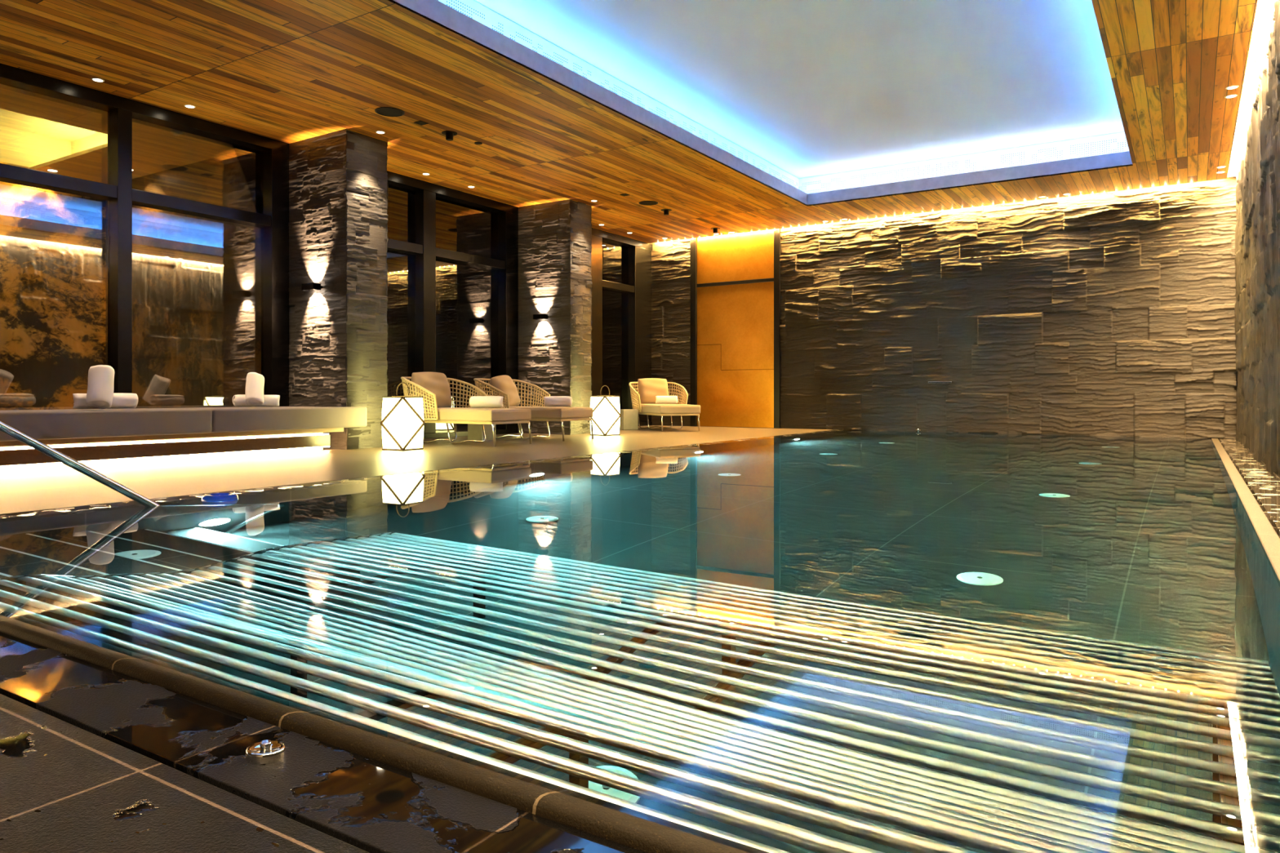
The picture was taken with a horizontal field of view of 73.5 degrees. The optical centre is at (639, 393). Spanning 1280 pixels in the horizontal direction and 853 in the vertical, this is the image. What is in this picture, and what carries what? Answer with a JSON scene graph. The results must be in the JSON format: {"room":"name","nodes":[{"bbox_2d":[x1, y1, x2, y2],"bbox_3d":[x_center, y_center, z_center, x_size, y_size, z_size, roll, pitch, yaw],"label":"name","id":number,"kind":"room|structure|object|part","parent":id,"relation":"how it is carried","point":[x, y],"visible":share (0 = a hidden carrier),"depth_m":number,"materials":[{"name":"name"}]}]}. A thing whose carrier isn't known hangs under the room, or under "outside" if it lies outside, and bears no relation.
{"room":"spa","nodes":[
{"label":"spa","id":0,"kind":"room"},
{"bbox_2d":[0,161,105,410],"bbox_3d":[-9.808,-1.150,8.046,0.200,3.500,8.950,0,0,33],"label":"window pane","id":1,"kind":"structure","parent":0,"point":[52,243],"depth_m":11.16,"materials":[{"name":"clear glass"}]},
{"bbox_2d":[0,62,288,408],"bbox_3d":[-6.513,-1.125,5.997,0.200,3.449,9.060,0,0,33],"label":"window","id":2,"kind":"structure","parent":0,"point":[258,166],"depth_m":8.61,"materials":[{"name":"brown metal"}]},
{"bbox_3d":[-5.721,-2.360,7.342,0.012,0.740,2.220,0,0,33],"label":"pane","id":3,"kind":"part","parent":2,"relation":"part of","materials":[{"name":"clear glass"}]},
{"bbox_3d":[-5.721,-0.670,7.342,0.012,2.400,2.220,0,0,33],"label":"pane","id":4,"kind":"part","parent":2,"relation":"part of","materials":[{"name":"clear glass"}]},
{"bbox_3d":[-6.516,-2.789,5.993,0.200,0.119,9.050,0,0,33],"label":"head frame","id":5,"kind":"part","parent":2,"relation":"part of","materials":[{"name":"brown metal"}]},
{"bbox_3d":[-4.646,-2.360,9.017,0.012,0.740,1.500,0,0,33],"label":"pane","id":6,"kind":"part","parent":2,"relation":"part of","materials":[{"name":"clear glass"}]},
{"bbox_3d":[-4.646,-0.670,9.017,0.012,2.400,1.500,0,0,33],"label":"pane","id":7,"kind":"part","parent":2,"relation":"part of","materials":[{"name":"clear glass"}]},
{"bbox_2d":[105,155,261,408],"bbox_3d":[-5.747,-1.150,10.793,3.670,3.500,0.100,0,0,33],"label":"window pane","id":8,"kind":"structure","parent":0,"point":[197,282],"depth_m":10.58,"materials":[{"name":"clear glass"}]},
{"bbox_2d":[0,425,835,852],"bbox_3d":[-0.411,0.700,6.739,9.770,0.200,16.900,0,0,33],"label":"floor","id":9,"kind":"structure","parent":0,"point":[65,787],"depth_m":1.44,"materials":[{"name":"stone"}]},
{"bbox_2d":[0,420,159,506],"bbox_3d":[-2.950,0.670,4.068,0.100,2.441,2.841,0,0,33],"label":"pool handrail","id":10,"kind":"object","parent":9,"relation":"on","point":[5,428],"visible":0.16,"depth_m":4.26,"materials":[{"name":"metal"}]},
{"bbox_2d":[0,406,366,471],"bbox_3d":[-5.657,0.370,6.006,1.110,0.460,8.400,0,0,33],"label":"bench","id":11,"kind":"object","parent":9,"relation":"on","point":[90,437],"visible":1,"depth_m":7.58,"materials":[{"name":"stone"}]},
{"bbox_2d":[86,364,115,408],"bbox_3d":[-4.564,-0.059,7.255,0.190,0.375,0.312,0,0,-25],"label":"rolled towel","id":12,"kind":"object","parent":11,"relation":"on","point":[100,393],"visible":1,"depth_m":7.20,"materials":[{"name":"white fabric"}]},
{"bbox_2d":[72,393,137,408],"bbox_3d":[-4.589,0.059,7.364,0.472,0.136,0.148,0,0,-35],"label":"rolled towel","id":13,"kind":"object","parent":11,"relation":"on","point":[119,400],"visible":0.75,"depth_m":7.36,"materials":[{"name":"white fabric"}]},
{"bbox_2d":[0,408,212,441],"bbox_3d":[-5.266,0.247,6.617,1.110,0.215,3.444,0,0,33],"label":"cushion","id":14,"kind":"object","parent":11,"relation":"on","point":[69,424],"depth_m":7.05,"materials":[{"name":"fabric"}]},
{"bbox_2d":[0,433,328,449],"bbox_3d":[-5.513,0.429,5.736,0.025,0.010,8.100,0,0,33],"label":"diffuser","id":15,"kind":"object","parent":11,"relation":"attached to","point":[146,444],"depth_m":7.80,"materials":[{"name":"white plastic"}]},
{"bbox_2d":[0,445,329,467],"bbox_3d":[-5.507,0.561,5.731,0.030,0.010,8.100,0,0,33],"label":"diffuser","id":16,"kind":"object","parent":11,"relation":"attached to","point":[26,463],"depth_m":7.62,"materials":[{"name":"white plastic"}]},
{"bbox_3d":[-5.507,0.495,5.731,0.060,0.120,8.100,0,0,33],"label":"fascia panel","id":17,"kind":"part","parent":11,"relation":"part of","materials":[{"name":"paint"}]},
{"bbox_2d":[244,372,264,406],"bbox_3d":[-3.849,-0.047,8.571,0.170,0.343,0.283,0,0,-20],"label":"rolled towel","id":18,"kind":"object","parent":11,"relation":"on","point":[255,381],"visible":1,"depth_m":8.51,"materials":[{"name":"white fabric"}]},
{"bbox_2d":[232,394,280,406],"bbox_3d":[-3.874,0.067,8.664,0.432,0.121,0.131,0,0,-35],"label":"rolled towel","id":19,"kind":"object","parent":11,"relation":"on","point":[239,399],"visible":0.79,"depth_m":8.65,"materials":[{"name":"white fabric"}]},
{"bbox_2d":[163,406,366,432],"bbox_3d":[-3.862,0.247,8.805,1.110,0.215,1.750,0,0,33],"label":"cushion","id":20,"kind":"object","parent":11,"relation":"on","point":[246,419],"depth_m":8.43,"materials":[{"name":"fabric"}]},
{"bbox_2d":[0,631,645,852],"bbox_3d":[-1.256,0.704,1.839,5.900,0.192,0.186,0,0,33],"label":"pool edge","id":21,"kind":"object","parent":9,"relation":"attached to","point":[366,804],"depth_m":1.39,"materials":[{"name":"stone"}]},
{"bbox_2d":[244,740,285,764],"bbox_3d":[-0.625,0.595,1.433,0.066,0.026,0.057,0,0,15],"label":"button","id":22,"kind":"object","parent":21,"relation":"on","point":[264,752],"visible":1,"depth_m":1.42,"materials":[{"name":"silver metal"}]},
{"bbox_3d":[-0.625,0.588,1.433,0.019,0.013,0.016,0,0,16],"label":"knob","id":23,"kind":"part","parent":22,"relation":"part of","materials":[{"name":"silver metal"}]},
{"bbox_2d":[288,128,388,449],"bbox_3d":[-3.453,-1.125,9.746,1.105,3.450,0.609,0,0,33],"label":"stone pillar","id":24,"kind":"structure","parent":9,"relation":"on","point":[338,183],"depth_m":9.46,"materials":[{"name":"stone"}]},
{"bbox_2d":[301,282,323,291],"bbox_3d":[-3.605,-1.175,9.436,0.200,0.072,0.130,0,0,33],"label":"wall sconce","id":25,"kind":"object","parent":24,"relation":"attached to","point":[305,286],"visible":1,"depth_m":9.38,"materials":[{"name":"brown metal"}]},
{"bbox_2d":[0,614,749,852],"bbox_3d":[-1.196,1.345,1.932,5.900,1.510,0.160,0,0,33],"label":"trim","id":26,"kind":"structure","parent":9,"relation":"attached to","point":[646,836],"depth_m":1.41,"materials":[{"name":"stone"}]},
{"bbox_2d":[380,382,425,451],"bbox_3d":[-2.541,0.237,9.187,0.342,0.726,0.342,0,0,30],"label":"lantern","id":27,"kind":"object","parent":9,"relation":"on","point":[402,422],"visible":1,"depth_m":9.07,"materials":[{"name":"glass"}]},
{"bbox_3d":[-2.541,0.312,9.187,0.308,0.551,0.308,0,0,30],"label":"lamp shade","id":28,"kind":"part","parent":27,"relation":"part of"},
{"bbox_3d":[-2.541,-0.054,9.187,0.191,0.144,0.012,0,0,30],"label":"handle","id":29,"kind":"part","parent":27,"relation":"part of","materials":[{"name":"leather"}]},
{"bbox_2d":[0,429,839,518],"bbox_3d":[-0.084,0.661,8.941,0.199,0.118,12.840,0,0,33],"label":"trim","id":30,"kind":"structure","parent":9,"relation":"attached to","point":[200,495],"depth_m":5.85,"materials":[{"name":"beige stone"}]},
{"bbox_2d":[386,170,518,439],"bbox_3d":[-2.849,-1.125,11.707,0.200,3.449,3.390,0,0,33],"label":"window","id":31,"kind":"structure","parent":9,"relation":"on","point":[452,255],"depth_m":12.08,"materials":[{"name":"black glass"}]},
{"bbox_3d":[-3.372,-2.360,11.003,0.012,0.740,1.280,0,0,33],"label":"pane","id":32,"kind":"part","parent":31,"relation":"part of","materials":[{"name":"clear glass"}]},
{"bbox_3d":[-3.372,-0.670,11.003,0.012,2.400,1.280,0,0,33],"label":"pane","id":33,"kind":"part","parent":31,"relation":"part of","materials":[{"name":"clear glass"}]},
{"bbox_3d":[-2.851,-2.789,11.703,0.200,0.119,3.380,0,0,33],"label":"head frame","id":34,"kind":"part","parent":31,"relation":"part of","materials":[{"name":"brown metal"}]},
{"bbox_3d":[-2.524,-2.360,12.325,0.012,0.740,1.420,0,0,33],"label":"pane","id":35,"kind":"part","parent":31,"relation":"part of","materials":[{"name":"clear glass"}]},
{"bbox_3d":[-2.524,-0.670,12.325,0.012,2.400,1.420,0,0,33],"label":"pane","id":36,"kind":"part","parent":31,"relation":"part of","materials":[{"name":"clear glass"}]},
{"bbox_3d":[-2.851,0.565,11.703,0.200,0.070,3.380,0,0,33],"label":"sill frame","id":37,"kind":"part","parent":31,"relation":"part of","materials":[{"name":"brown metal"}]},
{"bbox_2d":[400,372,531,446],"bbox_3d":[-2.181,0.163,10.453,1.690,0.876,0.971,0,0,33],"label":"chaise lounger","id":38,"kind":"object","parent":9,"relation":"on","point":[434,387],"visible":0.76,"depth_m":10.22,"materials":[{"name":"wicker"}]},
{"bbox_2d":[411,372,452,408],"bbox_3d":[-2.594,-0.048,10.718,0.214,0.500,0.580,-20,-11,31],"label":"pillow","id":39,"kind":"object","parent":38,"relation":"on","point":[437,383],"depth_m":10.66,"materials":[{"name":"beige fabric"}]},
{"bbox_3d":[-2.519,0.467,10.670,0.074,0.262,0.620,0,0,33],"label":"leg","id":40,"kind":"part","parent":38,"relation":"part of","materials":[{"name":"metal"}]},
{"bbox_3d":[-2.107,0.467,10.405,0.074,0.262,0.620,0,0,33],"label":"leg","id":41,"kind":"part","parent":38,"relation":"part of","materials":[{"name":"metal"}]},
{"bbox_3d":[-2.105,0.332,10.404,1.432,0.032,0.666,0,0,33],"label":"frame","id":42,"kind":"part","parent":38,"relation":"part of","materials":[{"name":"wicker"}]},
{"bbox_2d":[423,407,531,422],"bbox_3d":[-2.079,0.242,10.388,1.400,0.147,0.700,0,0,33],"label":"seat cushion","id":43,"kind":"object","parent":38,"relation":"on","point":[445,414],"depth_m":10.00,"materials":[{"name":"beige fabric"}]},
{"bbox_2d":[469,395,503,408],"bbox_3d":[-1.839,0.096,10.282,0.392,0.140,0.155,0,0,-2],"label":"rolled towel","id":44,"kind":"object","parent":38,"relation":"on","point":[482,402],"visible":1,"depth_m":10.22,"materials":[{"name":"white fabric"}]},
{"bbox_3d":[-1.692,0.464,9.765,0.124,0.275,0.025,0,0,33],"label":"leg","id":45,"kind":"part","parent":38,"relation":"part of","materials":[{"name":"metal"}]},
{"bbox_3d":[-1.352,0.464,10.296,0.124,0.275,0.025,0,0,33],"label":"leg","id":46,"kind":"part","parent":38,"relation":"part of","materials":[{"name":"metal"}]},
{"bbox_2d":[467,423,495,440],"bbox_3d":[-2.057,0.430,11.146,0.260,0.340,0.260,0,0,33],"label":"side table","id":47,"kind":"object","parent":9,"relation":"on","point":[475,432],"visible":0.49,"depth_m":11.05,"materials":[{"name":"concrete"}]},
{"bbox_2d":[473,374,593,441],"bbox_3d":[-1.499,0.168,11.572,1.690,0.866,0.971,0,0,33],"label":"chaise lounger","id":48,"kind":"object","parent":9,"relation":"on","point":[504,386],"visible":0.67,"depth_m":11.38,"materials":[{"name":"wicker"}]},
{"bbox_2d":[489,374,519,406],"bbox_3d":[-1.862,-0.034,11.879,0.214,0.500,0.580,-23,-1,15],"label":"pillow","id":49,"kind":"object","parent":48,"relation":"on","point":[504,383],"depth_m":11.77,"materials":[{"name":"beige fabric"}]},
{"bbox_3d":[-1.837,0.467,11.789,0.074,0.262,0.620,0,0,33],"label":"leg","id":50,"kind":"part","parent":48,"relation":"part of","materials":[{"name":"metal"}]},
{"bbox_3d":[-1.424,0.467,11.524,0.074,0.262,0.620,0,0,33],"label":"leg","id":51,"kind":"part","parent":48,"relation":"part of","materials":[{"name":"metal"}]},
{"bbox_2d":[487,406,592,418],"bbox_3d":[-1.397,0.242,11.507,1.400,0.147,0.700,0,0,33],"label":"seat cushion","id":52,"kind":"object","parent":48,"relation":"on","point":[537,412],"depth_m":11.04,"materials":[{"name":"beige fabric"}]},
{"bbox_2d":[543,395,572,406],"bbox_3d":[-1.083,0.099,11.329,0.372,0.136,0.151,0,0,1],"label":"rolled towel","id":53,"kind":"object","parent":48,"relation":"on","point":[549,401],"visible":1,"depth_m":11.27,"materials":[{"name":"white fabric"}]},
{"bbox_3d":[-1.423,0.332,11.523,1.432,0.032,0.666,0,0,33],"label":"frame","id":54,"kind":"part","parent":48,"relation":"part of","materials":[{"name":"wicker"}]},
{"bbox_3d":[-1.010,0.464,10.884,0.124,0.275,0.025,0,0,33],"label":"leg","id":55,"kind":"part","parent":48,"relation":"part of","materials":[{"name":"metal"}]},
{"bbox_3d":[-0.670,0.464,11.414,0.124,0.275,0.025,0,0,33],"label":"leg","id":56,"kind":"part","parent":48,"relation":"part of","materials":[{"name":"metal"}]},
{"bbox_2d":[518,199,592,435],"bbox_3d":[-1.329,-1.125,13.061,1.100,3.450,0.584,0,0,33],"label":"stone pillar","id":57,"kind":"structure","parent":9,"relation":"on","point":[555,237],"depth_m":12.79,"materials":[{"name":"stone"}]},
{"bbox_2d":[533,314,548,319],"bbox_3d":[-1.472,-1.145,12.761,0.200,0.072,0.130,0,0,33],"label":"wall sconce","id":58,"kind":"object","parent":57,"relation":"attached to","point":[535,317],"visible":1,"depth_m":12.70,"materials":[{"name":"brown metal"}]},
{"bbox_2d":[590,385,621,435],"bbox_3d":[-0.506,0.237,12.396,0.342,0.726,0.342,0,0,43],"label":"lantern","id":59,"kind":"object","parent":9,"relation":"on","point":[606,418],"visible":0.94,"depth_m":12.28,"materials":[{"name":"glass"}]},
{"bbox_2d":[619,408,638,430],"bbox_3d":[-0.194,0.430,14.382,0.260,0.340,0.260,0,0,-18],"label":"side table","id":60,"kind":"object","parent":9,"relation":"on","point":[628,420],"visible":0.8,"depth_m":14.27,"materials":[{"name":"concrete"}]},
{"bbox_2d":[629,377,700,431],"bbox_3d":[0.392,0.163,14.485,0.971,0.876,1.690,0,0,-18],"label":"armchair","id":61,"kind":"object","parent":9,"relation":"on","point":[643,400],"visible":0.91,"depth_m":14.66,"materials":[{"name":"wicker"}]},
{"bbox_2d":[637,377,668,404],"bbox_3d":[0.238,-0.048,14.950,0.580,0.500,0.214,0,-17,-18],"label":"pillow","id":62,"kind":"object","parent":61,"relation":"on","point":[648,388],"depth_m":14.86,"materials":[{"name":"beige fabric"}]},
{"bbox_3d":[0.266,0.467,14.866,0.620,0.262,0.074,0,0,-18],"label":"leg","id":63,"kind":"part","parent":61,"relation":"part of","materials":[{"name":"metal"}]},
{"bbox_3d":[0.339,0.464,13.643,0.025,0.275,0.124,0,0,-18],"label":"leg","id":64,"kind":"part","parent":61,"relation":"part of","materials":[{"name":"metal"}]},
{"bbox_3d":[0.420,0.467,14.400,0.620,0.262,0.074,0,0,-18],"label":"leg","id":65,"kind":"part","parent":61,"relation":"part of","materials":[{"name":"metal"}]},
{"bbox_2d":[655,395,678,404],"bbox_3d":[0.447,0.098,14.362,0.372,0.137,0.151,0,0,0],"label":"rolled towel","id":66,"kind":"object","parent":61,"relation":"on","point":[660,399],"visible":1,"depth_m":14.30,"materials":[{"name":"white fabric"}]},
{"bbox_2d":[637,404,700,413],"bbox_3d":[0.430,0.242,14.370,0.700,0.147,1.400,0,0,-18],"label":"seat cushion","id":67,"kind":"object","parent":61,"relation":"on","point":[645,408],"depth_m":13.75,"materials":[{"name":"beige fabric"}]},
{"bbox_3d":[0.421,0.332,14.398,0.666,0.032,1.432,0,0,-18],"label":"frame","id":68,"kind":"part","parent":61,"relation":"part of","materials":[{"name":"wicker"}]},
{"bbox_3d":[0.937,0.464,13.841,0.025,0.275,0.124,0,0,-18],"label":"leg","id":69,"kind":"part","parent":61,"relation":"part of","materials":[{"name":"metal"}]},
{"bbox_2d":[0,0,1257,243],"bbox_3d":[-2.270,-3.132,7.837,13.115,0.576,16.740,0,0,33],"label":"ceiling","id":70,"kind":"structure","parent":0,"point":[287,71],"depth_m":8.73,"materials":[{"name":"brown wood"}]},
{"bbox_2d":[91,77,104,82],"bbox_3d":[-4.919,-2.848,7.778,0.104,0.004,0.104,0,0,33],"label":"recessed light","id":71,"kind":"object","parent":70,"relation":"in","point":[95,79],"visible":1,"depth_m":7.77,"materials":[{"name":"white paint"}]},
{"bbox_2d":[170,128,182,136],"bbox_3d":[-5.014,-2.825,9.277,0.120,0.050,0.120,0,0,33],"label":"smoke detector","id":72,"kind":"object","parent":70,"relation":"attached to","point":[175,132],"visible":0.96,"depth_m":9.25,"materials":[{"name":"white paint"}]},
{"bbox_2d":[184,104,195,108],"bbox_3d":[-4.460,-2.848,8.493,0.104,0.004,0.104,0,0,33],"label":"recessed light","id":73,"kind":"object","parent":70,"relation":"in","point":[190,106],"visible":1,"depth_m":8.50,"materials":[{"name":"white paint"}]},
{"bbox_2d":[375,130,385,133],"bbox_3d":[-2.827,-2.848,9.335,0.104,0.004,0.104,0,0,33],"label":"recessed light","id":74,"kind":"object","parent":70,"relation":"in","point":[376,131],"visible":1,"depth_m":9.34,"materials":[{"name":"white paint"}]},
{"bbox_2d":[374,106,404,116],"bbox_3d":[-2.526,-2.845,8.655,0.290,0.009,0.290,0,0,33],"label":"ceiling speaker","id":75,"kind":"object","parent":70,"relation":"attached to","point":[384,111],"visible":1,"depth_m":8.63,"materials":[{"name":"black metal"}]},
{"bbox_2d":[376,108,403,115],"bbox_3d":[-2.526,-2.847,8.655,0.256,0.006,0.256,0,0,33],"label":"grille","id":76,"kind":"object","parent":75,"relation":"attached to","point":[384,112],"depth_m":8.66,"materials":[{"name":"black metal"}]},
{"bbox_2d":[441,130,457,141],"bbox_3d":[-2.081,-2.812,9.367,0.170,0.075,0.169,0,0,33],"label":"ceiling spotlight","id":77,"kind":"object","parent":70,"relation":"attached to","point":[449,134],"visible":1,"depth_m":9.34,"materials":[{"name":"black metal"}]},
{"bbox_3d":[-2.081,-2.848,9.367,0.170,0.004,0.169,0,0,33],"label":"plate","id":78,"kind":"part","parent":77,"relation":"part of","materials":[{"name":"black metal"}]},
{"bbox_2d":[638,200,657,205],"bbox_3d":[0.125,-2.845,12.787,0.290,0.009,0.290,0,0,33],"label":"ceiling speaker","id":79,"kind":"object","parent":70,"relation":"attached to","point":[642,202],"visible":1,"depth_m":12.76,"materials":[{"name":"black metal"}]},
{"bbox_2d":[640,201,656,204],"bbox_3d":[0.125,-2.847,12.787,0.256,0.006,0.256,0,0,33],"label":"grille","id":80,"kind":"object","parent":79,"relation":"attached to","point":[641,202],"depth_m":12.76,"materials":[{"name":"black metal"}]},
{"bbox_2d":[661,208,671,215],"bbox_3d":[0.408,-2.812,13.283,0.170,0.075,0.169,0,0,33],"label":"ceiling spotlight","id":81,"kind":"object","parent":70,"relation":"attached to","point":[665,211],"visible":1,"depth_m":13.25,"materials":[{"name":"black metal"}]},
{"bbox_2d":[711,227,719,233],"bbox_3d":[1.300,-2.812,14.766,0.170,0.075,0.169,0,0,33],"label":"ceiling spotlight","id":82,"kind":"object","parent":70,"relation":"attached to","point":[715,229],"visible":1,"depth_m":14.73,"materials":[{"name":"black metal"}]},
{"bbox_2d":[391,0,1133,205],"bbox_3d":[0.587,-2.946,5.998,4.350,0.189,13.990,0,0,33],"label":"trim","id":83,"kind":"structure","parent":70,"relation":"attached to","point":[437,11],"depth_m":10.27,"materials":[{"name":"white paint"}]},
{"bbox_2d":[437,0,1128,193],"bbox_3d":[0.611,-3.143,6.036,4.910,0.485,14.640,0,0,33],"label":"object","id":84,"kind":"structure","parent":70,"relation":"attached to","point":[1112,143],"depth_m":11.45,"materials":[{"name":"white"}]},
{"bbox_2d":[1224,93,1237,97],"bbox_3d":[5.657,-2.848,8.204,0.104,0.004,0.104,0,0,33],"label":"recessed light","id":85,"kind":"object","parent":70,"relation":"in","point":[1233,95],"visible":1,"depth_m":8.19,"materials":[{"name":"white paint"}]},
{"bbox_2d":[1225,85,1239,89],"bbox_3d":[5.505,-2.848,7.969,0.104,0.004,0.104,0,0,33],"label":"recessed light","id":86,"kind":"object","parent":70,"relation":"in","point":[1230,87],"visible":1,"depth_m":7.98,"materials":[{"name":"white paint"}]},
{"bbox_2d":[649,176,1237,439],"bbox_3d":[4.126,-0.550,13.930,9.900,5.500,0.295,0,0,33],"label":"wall","id":87,"kind":"structure","parent":0,"point":[1108,313],"depth_m":12.88,"materials":[{"name":"stone"}]},
{"bbox_2d":[591,227,652,426],"bbox_3d":[-0.737,-1.125,14.998,0.200,3.449,3.350,0,0,33],"label":"window","id":88,"kind":"structure","parent":87,"relation":"in","point":[621,267],"depth_m":15.68,"materials":[{"name":"brown metal"}]},
{"bbox_3d":[-0.507,-0.670,15.468,0.012,2.400,1.050,0,0,33],"label":"pane","id":89,"kind":"part","parent":88,"relation":"part of","materials":[{"name":"clear glass"}]},
{"bbox_3d":[-0.507,-2.360,15.468,0.012,0.740,1.050,0,0,33],"label":"pane","id":90,"kind":"part","parent":88,"relation":"part of","materials":[{"name":"clear glass"}]},
{"bbox_3d":[-0.737,-2.789,14.998,0.200,0.119,3.350,0,0,33],"label":"head frame","id":91,"kind":"part","parent":88,"relation":"part of","materials":[{"name":"brown metal"}]},
{"bbox_3d":[-0.737,0.565,14.998,0.200,0.070,3.350,0,0,33],"label":"sill frame","id":92,"kind":"part","parent":88,"relation":"part of","materials":[{"name":"brown metal"}]},
{"bbox_2d":[689,228,781,428],"bbox_3d":[1.691,-1.200,15.394,1.780,3.600,0.060,0,0,33],"label":"door","id":93,"kind":"structure","parent":87,"relation":"in","point":[735,336],"depth_m":15.39,"materials":[{"name":"orange wood"}]},
{"bbox_3d":[0.993,-1.200,15.843,0.120,3.600,0.060,0,0,33],"label":"frame post","id":94,"kind":"part","parent":93,"relation":"part of","materials":[{"name":"black metal"}]},
{"bbox_3d":[1.706,-2.515,15.409,1.540,0.970,0.020,0,0,33],"label":"transom panel","id":95,"kind":"part","parent":93,"relation":"part of","materials":[{"name":"orange wood"}]},
{"bbox_3d":[2.394,-1.200,14.944,0.110,3.600,0.060,0,0,33],"label":"frame post","id":96,"kind":"part","parent":93,"relation":"part of","materials":[{"name":"black metal"}]},
{"bbox_2d":[657,182,1191,243],"bbox_3d":[4.009,-2.866,13.812,8.970,0.063,0.086,0,0,33],"label":"led strip","id":97,"kind":"object","parent":87,"relation":"attached to","point":[1191,183],"visible":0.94,"depth_m":13.24,"materials":[{"name":"white paint"}]},
{"bbox_2d":[928,381,953,382],"bbox_3d":[4.702,-0.180,13.402,0.360,0.024,0.122,0,0,33],"label":"spout","id":98,"kind":"object","parent":87,"relation":"attached to","point":[931,381],"visible":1,"depth_m":13.34,"materials":[{"name":"metal"}]},
{"bbox_2d":[1211,438,1279,581],"bbox_3d":[4.273,0.638,6.146,0.075,0.083,12.840,0,0,33],"label":"trim","id":99,"kind":"structure","parent":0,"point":[1267,535],"depth_m":4.24,"materials":[{"name":"stone"}]},
{"bbox_2d":[1234,0,1279,475],"bbox_3d":[3.507,-1.300,4.344,0.289,4.000,17.100,0,0,33],"label":"wall","id":100,"kind":"structure","parent":0,"point":[1257,162],"depth_m":7.43,"materials":[{"name":"stone"}]},
{"bbox_2d":[1227,0,1263,176],"bbox_3d":[3.289,-2.902,4.318,0.038,0.053,16.620,0,0,33],"label":"led strip","id":101,"kind":"object","parent":100,"relation":"attached to","point":[1260,5],"visible":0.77,"depth_m":7.74,"materials":[{"name":"white paint"}]},
{"bbox_2d":[1218,438,1279,537],"bbox_3d":[4.397,0.701,6.008,0.288,0.199,12.938,0,0,33],"label":"trim","id":102,"kind":"structure","parent":100,"relation":"attached to","point":[1264,486],"depth_m":6.01,"materials":[{"name":"beige stone"}]},
{"bbox_2d":[1227,0,1272,177],"bbox_3d":[-0.526,-2.945,6.819,9.390,0.150,16.910,0,0,33],"label":"trim","id":103,"kind":"structure","parent":100,"relation":"attached to","point":[1266,7],"depth_m":8.02,"materials":[{"name":"white paint"}]},
{"bbox_2d":[1240,440,1279,480],"bbox_3d":[4.458,0.589,5.973,0.012,0.022,12.870,0,0,33],"label":"baseboard","id":104,"kind":"structure","parent":100,"relation":"attached to","point":[1274,473],"depth_m":7.00,"materials":[{"name":"brown stone"}]},
{"bbox_3d":[2.104,1.330,7.520,5.260,1.440,12.910,0,0,33],"label":"basin","id":105,"kind":"object","parent":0,"visible":0},
{"bbox_2d":[0,430,1279,852],"bbox_3d":[2.092,1.300,7.483,5.070,1.400,12.885,0,0,33],"label":"pool water","id":106,"kind":"object","parent":105,"relation":"in","point":[842,641],"visible":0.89,"depth_m":2.26,"materials":[{"name":"teal liquid"}]},
{"bbox_2d":[200,493,238,502],"bbox_3d":[-2.376,0.602,4.852,0.192,0.068,0.192,0,0,33],"label":"float","id":107,"kind":"object","parent":106,"relation":"on","point":[214,497],"visible":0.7,"depth_m":4.79,"materials":[{"name":"plastic"}]}
]}

